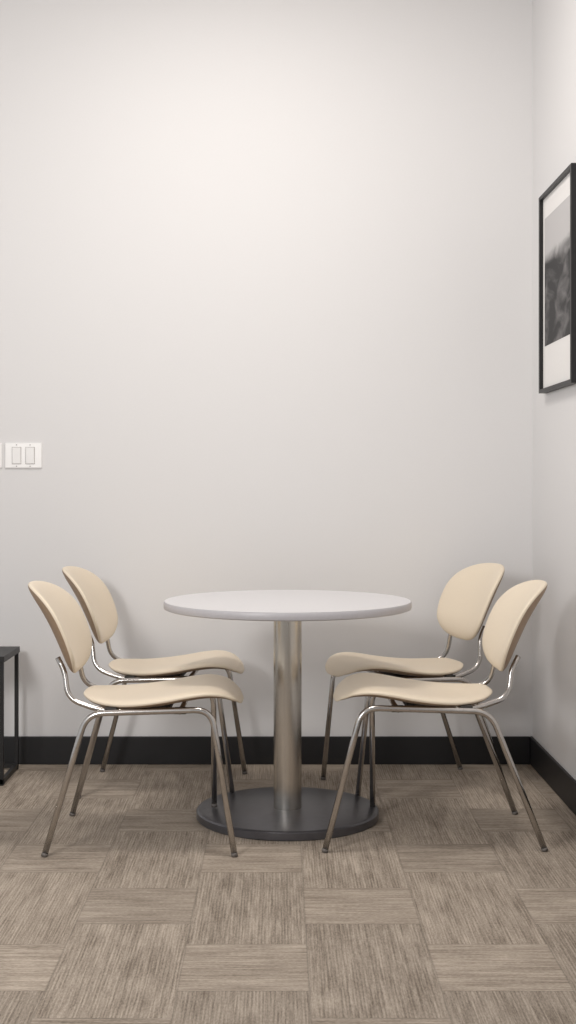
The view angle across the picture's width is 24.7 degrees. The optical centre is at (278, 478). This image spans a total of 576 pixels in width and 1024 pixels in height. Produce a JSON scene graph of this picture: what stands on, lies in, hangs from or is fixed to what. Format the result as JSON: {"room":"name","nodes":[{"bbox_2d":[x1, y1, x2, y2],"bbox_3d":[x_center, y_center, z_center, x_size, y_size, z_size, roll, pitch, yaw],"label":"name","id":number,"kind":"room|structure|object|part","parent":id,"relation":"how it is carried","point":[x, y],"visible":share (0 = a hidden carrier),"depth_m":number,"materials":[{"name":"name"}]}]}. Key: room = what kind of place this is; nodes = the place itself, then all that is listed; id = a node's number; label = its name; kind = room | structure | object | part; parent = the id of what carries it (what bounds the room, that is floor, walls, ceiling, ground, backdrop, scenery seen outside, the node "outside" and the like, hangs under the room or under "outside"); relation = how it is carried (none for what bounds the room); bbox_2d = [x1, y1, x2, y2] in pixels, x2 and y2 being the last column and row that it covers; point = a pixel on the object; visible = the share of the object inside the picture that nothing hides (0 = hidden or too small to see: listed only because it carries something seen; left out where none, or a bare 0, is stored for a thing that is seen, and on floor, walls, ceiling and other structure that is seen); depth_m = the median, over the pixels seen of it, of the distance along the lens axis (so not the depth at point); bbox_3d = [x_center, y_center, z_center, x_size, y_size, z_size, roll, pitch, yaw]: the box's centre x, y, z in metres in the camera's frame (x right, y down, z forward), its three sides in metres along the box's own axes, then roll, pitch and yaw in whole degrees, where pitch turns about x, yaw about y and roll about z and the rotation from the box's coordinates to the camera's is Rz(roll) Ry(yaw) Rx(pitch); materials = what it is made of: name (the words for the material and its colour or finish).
{"room":"office break room","nodes":[
{"label":"office break room","id":0,"kind":"room"},
{"bbox_2d":[0,0,532,736],"bbox_3d":[-1.425,-0.520,5.500,5.150,3.400,0.100,0,0,0],"label":"wall","id":1,"kind":"structure","parent":0,"point":[266,266],"depth_m":5.45,"materials":[{"name":"paint"}]},
{"bbox_2d":[0,443,1,467],"bbox_3d":[-1.222,-0.097,5.443,0.153,0.104,0.014,0,0,0],"label":"switch plate","id":2,"kind":"object","parent":1,"relation":"attached to","point":[0,443],"visible":1,"depth_m":5.44,"materials":[{"name":"plastic"}]},
{"bbox_2d":[5,443,41,467],"bbox_3d":[-1.058,-0.097,5.443,0.153,0.104,0.014,0,0,0],"label":"switch plate","id":3,"kind":"object","parent":1,"relation":"attached to","point":[17,455],"visible":1,"depth_m":5.44,"materials":[{"name":"plastic"}]},
{"bbox_2d":[4,736,529,763],"bbox_3d":[-1.481,1.123,5.444,5.038,0.115,0.012,0,0,0],"label":"baseboard","id":4,"kind":"structure","parent":1,"relation":"attached to","point":[32,749],"depth_m":5.44,"materials":[{"name":"plastic"}]},
{"bbox_2d":[0,764,575,1023],"bbox_3d":[-1.425,1.205,1.525,5.150,0.050,8.050,0,0,0],"label":"floor","id":5,"kind":"structure","parent":0,"point":[450,908],"depth_m":3.62,"materials":[{"name":"carpet"}]},
{"bbox_2d":[0,646,19,785],"bbox_3d":[-1.268,0.931,5.210,0.424,0.498,0.310,0,0,0],"label":"metal side table","id":6,"kind":"object","parent":5,"relation":"on","point":[6,652],"visible":1,"depth_m":5.26,"materials":[{"name":"metal"}]},
{"bbox_3d":[-1.067,0.941,5.067,0.015,0.478,0.015,0,0,0],"label":"leg","id":7,"kind":"part","parent":6,"relation":"part of","materials":[{"name":"black metal"}]},
{"bbox_3d":[-1.068,1.165,5.210,0.014,0.018,0.300,0,0,0],"label":"rail","id":8,"kind":"part","parent":6,"relation":"part of","materials":[{"name":"black metal"}]},
{"bbox_3d":[-1.270,1.165,5.352,0.420,0.018,0.014,0,0,0],"label":"rail","id":9,"kind":"part","parent":6,"relation":"part of","materials":[{"name":"black metal"}]},
{"bbox_3d":[-1.067,0.941,5.353,0.015,0.478,0.015,0,0,0],"label":"leg","id":10,"kind":"part","parent":6,"relation":"part of","materials":[{"name":"black metal"}]},
{"bbox_2d":[28,581,243,856],"bbox_3d":[-0.472,0.761,4.354,0.714,0.842,0.530,0,0,1],"label":"dining chair","id":11,"kind":"object","parent":5,"relation":"on","point":[67,621],"visible":1,"depth_m":4.24,"materials":[{"name":"beige plastic"}]},
{"bbox_3d":[-0.737,0.488,4.361,0.179,0.296,0.427,0,0,1],"label":"backrest","id":12,"kind":"part","parent":11,"relation":"part of","materials":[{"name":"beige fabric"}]},
{"bbox_3d":[-0.435,0.949,4.132,0.612,0.457,0.072,0,0,1],"label":"frame","id":13,"kind":"part","parent":11,"relation":"part of","materials":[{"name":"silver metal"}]},
{"bbox_3d":[-0.475,0.949,4.581,0.517,0.457,0.072,0,0,1],"label":"frame","id":14,"kind":"part","parent":11,"relation":"part of","materials":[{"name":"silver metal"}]},
{"bbox_3d":[-0.380,0.707,4.355,0.524,0.072,0.428,0,0,1],"label":"seat","id":15,"kind":"part","parent":11,"relation":"part of","materials":[{"name":"beige plastic"}]},
{"bbox_2d":[62,566,246,797],"bbox_3d":[-0.484,0.760,5.066,0.698,0.843,0.464,0,0,4],"label":"dining chair","id":16,"kind":"object","parent":5,"relation":"on","point":[94,597],"visible":0.95,"depth_m":5.01,"materials":[{"name":"beige plastic"}]},
{"bbox_3d":[-0.744,0.485,5.085,0.176,0.292,0.420,0,0,4],"label":"backrest","id":17,"kind":"part","parent":16,"relation":"part of","materials":[{"name":"beige plastic"}]},
{"bbox_3d":[-0.454,0.952,4.855,0.595,0.450,0.046,0,0,4],"label":"frame","id":18,"kind":"part","parent":16,"relation":"part of","materials":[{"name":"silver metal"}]},
{"bbox_3d":[-0.425,0.952,5.271,0.595,0.450,0.046,0,0,4],"label":"frame","id":19,"kind":"part","parent":16,"relation":"part of","materials":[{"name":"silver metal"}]},
{"bbox_3d":[-0.393,0.714,5.060,0.516,0.071,0.422,0,0,4],"label":"seat","id":20,"kind":"part","parent":16,"relation":"part of","materials":[{"name":"beige plastic"}]},
{"bbox_2d":[164,590,411,840],"bbox_3d":[0.030,0.802,4.600,0.864,0.757,0.864,0,0,0],"label":"round pedestal table","id":21,"kind":"object","parent":5,"relation":"on","point":[287,810],"visible":0.98,"depth_m":4.55,"materials":[{"name":"laminate"}]},
{"bbox_2d":[321,563,506,795],"bbox_3d":[0.528,0.756,5.063,0.697,0.851,0.442,0,0,-17],"label":"dining chair","id":22,"kind":"object","parent":5,"relation":"on","point":[465,601],"visible":0.94,"depth_m":5.07,"materials":[{"name":"beige plastic"}]},
{"bbox_3d":[0.456,0.952,5.250,0.610,0.450,0.028,0,0,-18],"label":"frame","id":23,"kind":"part","parent":22,"relation":"part of","materials":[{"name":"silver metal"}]},
{"bbox_3d":[0.443,0.714,5.040,0.516,0.071,0.422,0,0,-17],"label":"seat","id":24,"kind":"part","parent":22,"relation":"part of","materials":[{"name":"beige plastic"}]},
{"bbox_3d":[0.569,0.952,4.872,0.615,0.450,0.028,0,0,-16],"label":"frame","id":25,"kind":"part","parent":22,"relation":"part of","materials":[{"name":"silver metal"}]},
{"bbox_3d":[0.774,0.477,5.141,0.176,0.292,0.420,0,0,-17],"label":"backrest","id":26,"kind":"part","parent":22,"relation":"part of","materials":[{"name":"beige plastic"}]},
{"bbox_2d":[321,580,547,852],"bbox_3d":[0.510,0.761,4.394,0.764,0.842,0.487,0,0,-1],"label":"dining chair","id":27,"kind":"object","parent":5,"relation":"on","point":[509,616],"visible":1,"depth_m":4.28,"materials":[{"name":"beige plastic"}]},
{"bbox_3d":[0.444,0.707,4.390,0.524,0.072,0.428,0,0,-2],"label":"seat","id":28,"kind":"part","parent":27,"relation":"part of","materials":[{"name":"beige plastic"}]},
{"bbox_3d":[0.493,0.949,4.177,0.716,0.457,0.052,0,0,-2],"label":"frame","id":29,"kind":"part","parent":27,"relation":"part of","materials":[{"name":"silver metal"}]},
{"bbox_3d":[0.577,0.949,4.607,0.525,0.457,0.052,0,0,-2],"label":"frame","id":30,"kind":"part","parent":27,"relation":"part of","materials":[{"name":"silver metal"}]},
{"bbox_3d":[0.801,0.488,4.399,0.179,0.296,0.427,0,0,-2],"label":"backrest","id":31,"kind":"part","parent":27,"relation":"part of","materials":[{"name":"beige plastic"}]},
{"bbox_2d":[533,0,575,779],"bbox_3d":[1.100,-0.520,1.475,0.100,3.400,7.950,0,0,0],"label":"wall","id":32,"kind":"structure","parent":0,"point":[554,21],"depth_m":5.01,"materials":[{"name":"paint"}]},
{"bbox_2d":[530,736,575,815],"bbox_3d":[1.044,1.123,1.475,0.012,0.115,7.950,0,0,0],"label":"baseboard","id":33,"kind":"structure","parent":32,"relation":"attached to","point":[562,783],"depth_m":4.96,"materials":[{"name":"plastic"}]},
{"bbox_2d":[539,163,575,392],"bbox_3d":[1.035,-0.720,4.882,0.030,0.768,0.576,0,0,0],"label":"framed picture","id":34,"kind":"object","parent":32,"relation":"attached to","point":[557,204],"visible":1,"depth_m":4.88,"materials":[{"name":"black metal"}]},
{"bbox_3d":[1.035,-0.720,5.160,0.030,0.768,0.020,0,0,0],"label":"frame","id":35,"kind":"part","parent":34,"relation":"part of","materials":[{"name":"black metal"}]},
{"bbox_3d":[1.035,-1.097,4.882,0.030,0.014,0.536,0,0,0],"label":"frame","id":36,"kind":"part","parent":34,"relation":"part of","materials":[{"name":"black metal"}]},
{"bbox_2d":[545,195,569,345],"bbox_3d":[1.034,-0.762,4.880,0.001,0.495,0.475,0,0,0],"label":"print","id":37,"kind":"object","parent":34,"relation":"attached to","point":[557,218],"depth_m":4.88},
{"bbox_3d":[1.035,-0.343,4.882,0.030,0.014,0.536,0,0,0],"label":"frame","id":38,"kind":"part","parent":34,"relation":"part of","materials":[{"name":"black metal"}]},
{"bbox_3d":[1.035,-0.720,4.604,0.030,0.768,0.020,0,0,0],"label":"frame","id":39,"kind":"part","parent":34,"relation":"part of","materials":[{"name":"black metal"}]}
]}

